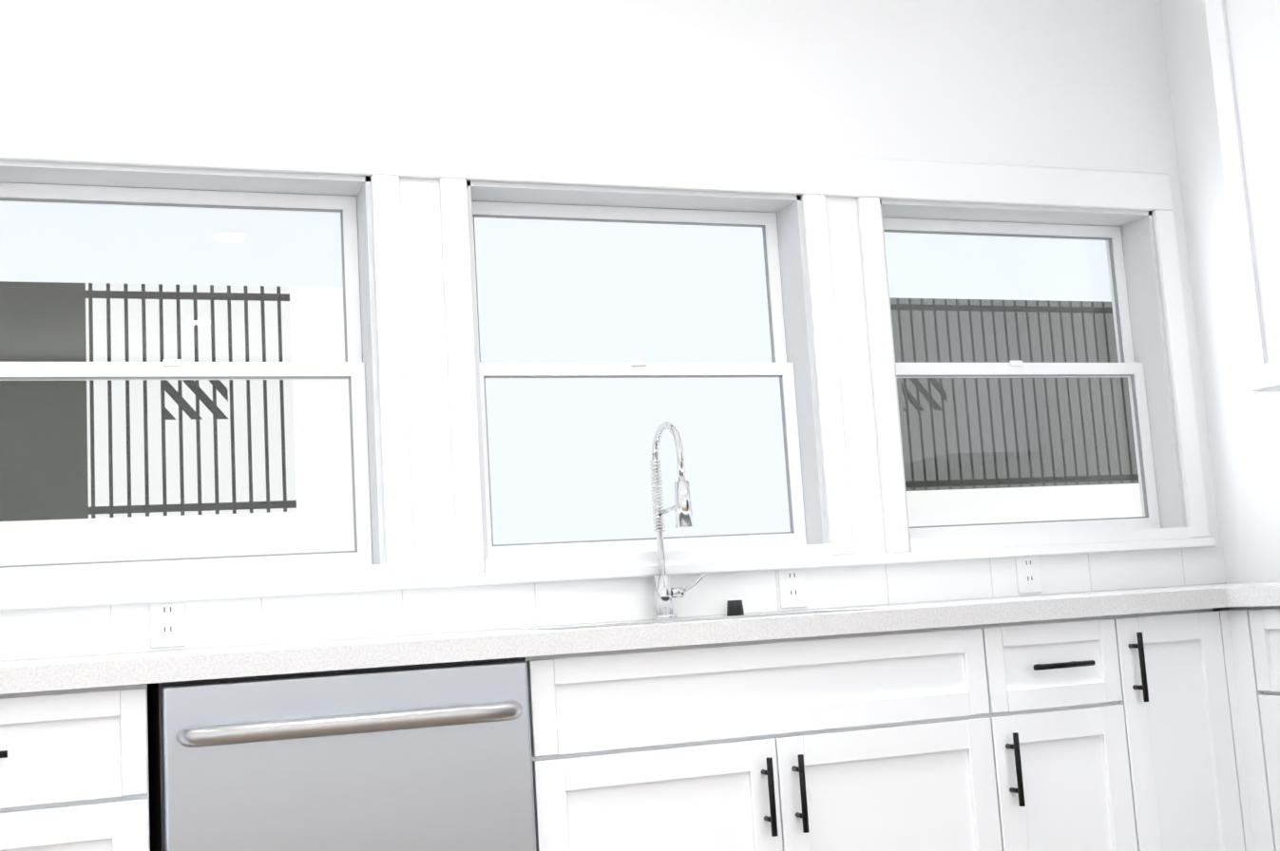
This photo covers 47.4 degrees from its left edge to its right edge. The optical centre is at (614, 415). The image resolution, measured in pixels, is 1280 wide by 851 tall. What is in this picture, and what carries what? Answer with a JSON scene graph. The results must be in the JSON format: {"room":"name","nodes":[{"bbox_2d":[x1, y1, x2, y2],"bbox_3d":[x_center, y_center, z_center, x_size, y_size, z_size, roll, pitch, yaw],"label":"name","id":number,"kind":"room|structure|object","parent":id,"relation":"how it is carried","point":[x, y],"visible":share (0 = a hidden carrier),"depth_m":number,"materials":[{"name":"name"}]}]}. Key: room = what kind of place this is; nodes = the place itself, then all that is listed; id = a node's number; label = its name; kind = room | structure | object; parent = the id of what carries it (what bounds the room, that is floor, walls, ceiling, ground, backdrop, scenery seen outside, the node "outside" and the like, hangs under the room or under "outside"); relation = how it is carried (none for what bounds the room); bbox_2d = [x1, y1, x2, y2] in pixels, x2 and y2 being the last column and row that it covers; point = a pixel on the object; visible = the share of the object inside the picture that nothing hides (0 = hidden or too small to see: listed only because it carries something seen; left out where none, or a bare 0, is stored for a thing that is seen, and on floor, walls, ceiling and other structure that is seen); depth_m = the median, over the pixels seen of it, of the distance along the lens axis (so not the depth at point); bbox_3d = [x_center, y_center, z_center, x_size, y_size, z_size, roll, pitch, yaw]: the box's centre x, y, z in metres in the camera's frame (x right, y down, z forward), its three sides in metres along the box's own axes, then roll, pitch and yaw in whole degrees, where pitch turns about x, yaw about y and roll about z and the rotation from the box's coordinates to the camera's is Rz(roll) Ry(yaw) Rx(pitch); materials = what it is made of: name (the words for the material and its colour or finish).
{"room":"kitchen","nodes":[
{"label":"kitchen","id":0,"kind":"room"},
{"bbox_2d":[0,0,1221,576],"bbox_3d":[-0.504,0.068,3.294,4.470,2.685,0.150,-1,-8,-20],"label":"wall","id":1,"kind":"structure","parent":0,"point":[1068,84],"depth_m":3.56,"materials":[{"name":"white paint"}]},
{"bbox_2d":[149,601,186,649],"bbox_3d":[-0.919,0.420,2.998,0.070,0.114,0.007,-1,-8,-20],"label":"electrical outlet","id":2,"kind":"object","parent":1,"relation":"attached to","point":[167,624],"visible":0.92,"depth_m":3.00,"materials":[{"name":"white plastic"}]},
{"bbox_2d":[0,182,372,582],"bbox_3d":[-0.968,-0.080,3.190,0.838,0.859,0.070,-1,-8,-20],"label":"window","id":3,"kind":"structure","parent":1,"relation":"in","point":[352,369],"depth_m":3.21,"materials":[{"name":"clear glass"}]},
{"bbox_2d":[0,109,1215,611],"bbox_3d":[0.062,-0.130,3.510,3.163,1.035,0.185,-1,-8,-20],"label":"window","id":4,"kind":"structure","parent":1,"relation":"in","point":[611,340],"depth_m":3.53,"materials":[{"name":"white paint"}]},
{"bbox_2d":[0,546,1226,662],"bbox_3d":[-0.358,0.101,2.894,4.470,1.100,0.685,-1,-8,-20],"label":"backsplash","id":5,"kind":"structure","parent":1,"relation":"attached to","point":[61,633],"depth_m":3.28,"materials":[{"name":"tile"}]},
{"bbox_2d":[777,569,806,609],"bbox_3d":[0.425,0.404,3.486,0.070,0.114,0.007,-1,-8,-20],"label":"electrical outlet","id":6,"kind":"object","parent":1,"relation":"attached to","point":[792,588],"visible":0.94,"depth_m":3.48,"materials":[{"name":"white plastic"}]},
{"bbox_2d":[882,217,1160,539],"bbox_3d":[1.067,-0.105,3.929,0.838,0.859,0.070,-1,-8,-20],"label":"window","id":7,"kind":"structure","parent":1,"relation":"in","point":[1129,368],"depth_m":3.96,"materials":[{"name":"clear glass"}]},
{"bbox_2d":[1014,556,1041,593],"bbox_3d":[1.055,0.396,3.715,0.070,0.114,0.007,-1,-8,-20],"label":"electrical outlet","id":8,"kind":"object","parent":1,"relation":"attached to","point":[1028,574],"visible":0.85,"depth_m":3.71,"materials":[{"name":"white plastic"}]},
{"bbox_2d":[1159,0,1279,583],"bbox_3d":[2.750,-0.412,1.084,0.150,2.685,6.590,-1,-8,-20],"label":"wall","id":9,"kind":"structure","parent":0,"point":[1243,423],"depth_m":3.94,"materials":[{"name":"white paint"}]},
{"bbox_2d":[1203,0,1279,392],"bbox_3d":[1.738,-0.639,3.097,0.368,1.050,0.905,-1,-8,-20],"label":"upper cabinet","id":10,"kind":"object","parent":9,"relation":"attached to","point":[1244,38],"visible":1,"depth_m":3.39,"materials":[{"name":"white paint"}]},
{"bbox_3d":[0.662,1.003,0.116,4.770,0.120,6.590,-1,-8,-20],"label":"floor","id":11,"kind":"structure","parent":0,"visible":0},
{"bbox_2d":[0,684,150,850],"bbox_3d":[-1.094,0.913,2.493,0.556,0.874,0.686,-1,-8,-20],"label":"base cabinet","id":12,"kind":"object","parent":11,"relation":"on","point":[73,770],"visible":0.98,"depth_m":2.31,"materials":[{"name":"white paint"}]},
{"bbox_2d":[147,657,535,850],"bbox_3d":[-0.517,0.905,2.682,0.620,0.872,0.725,-1,-8,-20],"label":"dishwasher","id":13,"kind":"object","parent":11,"relation":"on","point":[429,757],"visible":1,"depth_m":2.43,"materials":[{"name":"grey metal"}]},
{"bbox_2d":[520,625,1002,850],"bbox_3d":[0.213,0.897,2.967,0.942,0.874,0.686,-1,-8,-20],"label":"base cabinet","id":14,"kind":"object","parent":11,"relation":"on","point":[878,741],"visible":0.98,"depth_m":2.71,"materials":[{"name":"white paint"}]},
{"bbox_2d":[0,584,1223,694],"bbox_3d":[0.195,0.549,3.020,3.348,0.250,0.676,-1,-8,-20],"label":"countertop","id":15,"kind":"structure","parent":14,"relation":"on","point":[86,672],"depth_m":2.63,"materials":[{"name":"stone"}]},
{"bbox_2d":[649,421,706,620],"bbox_3d":[0.161,0.234,3.277,0.131,0.443,0.198,-1,-8,-20],"label":"faucet","id":16,"kind":"object","parent":15,"relation":"on","point":[665,593],"visible":0.98,"depth_m":3.29,"materials":[{"name":"silver metal"}]},
{"bbox_2d":[726,599,744,616],"bbox_3d":[0.279,0.445,3.364,0.040,0.035,0.040,-1,-8,-20],"label":"air gap","id":17,"kind":"object","parent":15,"relation":"in","point":[735,607],"visible":0.98,"depth_m":3.35,"materials":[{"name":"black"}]},
{"bbox_2d":[977,615,1137,850],"bbox_3d":[0.806,0.890,3.182,0.319,0.874,0.686,-1,-8,-20],"label":"base cabinet","id":18,"kind":"object","parent":11,"relation":"on","point":[1056,716],"visible":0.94,"depth_m":2.93,"materials":[{"name":"white paint"}]},
{"bbox_2d":[1108,608,1255,850],"bbox_3d":[1.093,0.887,3.287,0.292,0.874,0.686,-1,-8,-20],"label":"base cabinet","id":19,"kind":"object","parent":11,"relation":"on","point":[1186,758],"visible":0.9,"depth_m":3.03,"materials":[{"name":"white paint"}]},
{"bbox_2d":[1216,606,1279,850],"bbox_3d":[1.741,0.785,2.799,0.598,0.874,0.762,-1,-8,-20],"label":"base cabinet","id":20,"kind":"object","parent":11,"relation":"on","point":[1255,637],"depth_m":3.03,"materials":[{"name":"white paint"}]},
{"bbox_2d":[1223,581,1279,607],"bbox_3d":[1.710,0.328,2.831,0.624,0.040,0.720,-1,-8,-20],"label":"countertop","id":21,"kind":"structure","parent":20,"relation":"on","point":[1250,594],"depth_m":3.02,"materials":[{"name":"stone"}]},
{"label":"outside","id":22,"kind":"structure","parent":0,"visible":0},
{"bbox_2d":[0,200,1142,566],"bbox_3d":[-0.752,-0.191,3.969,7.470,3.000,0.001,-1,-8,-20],"label":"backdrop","id":23,"kind":"structure","parent":22,"point":[277,263],"depth_m":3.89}
]}

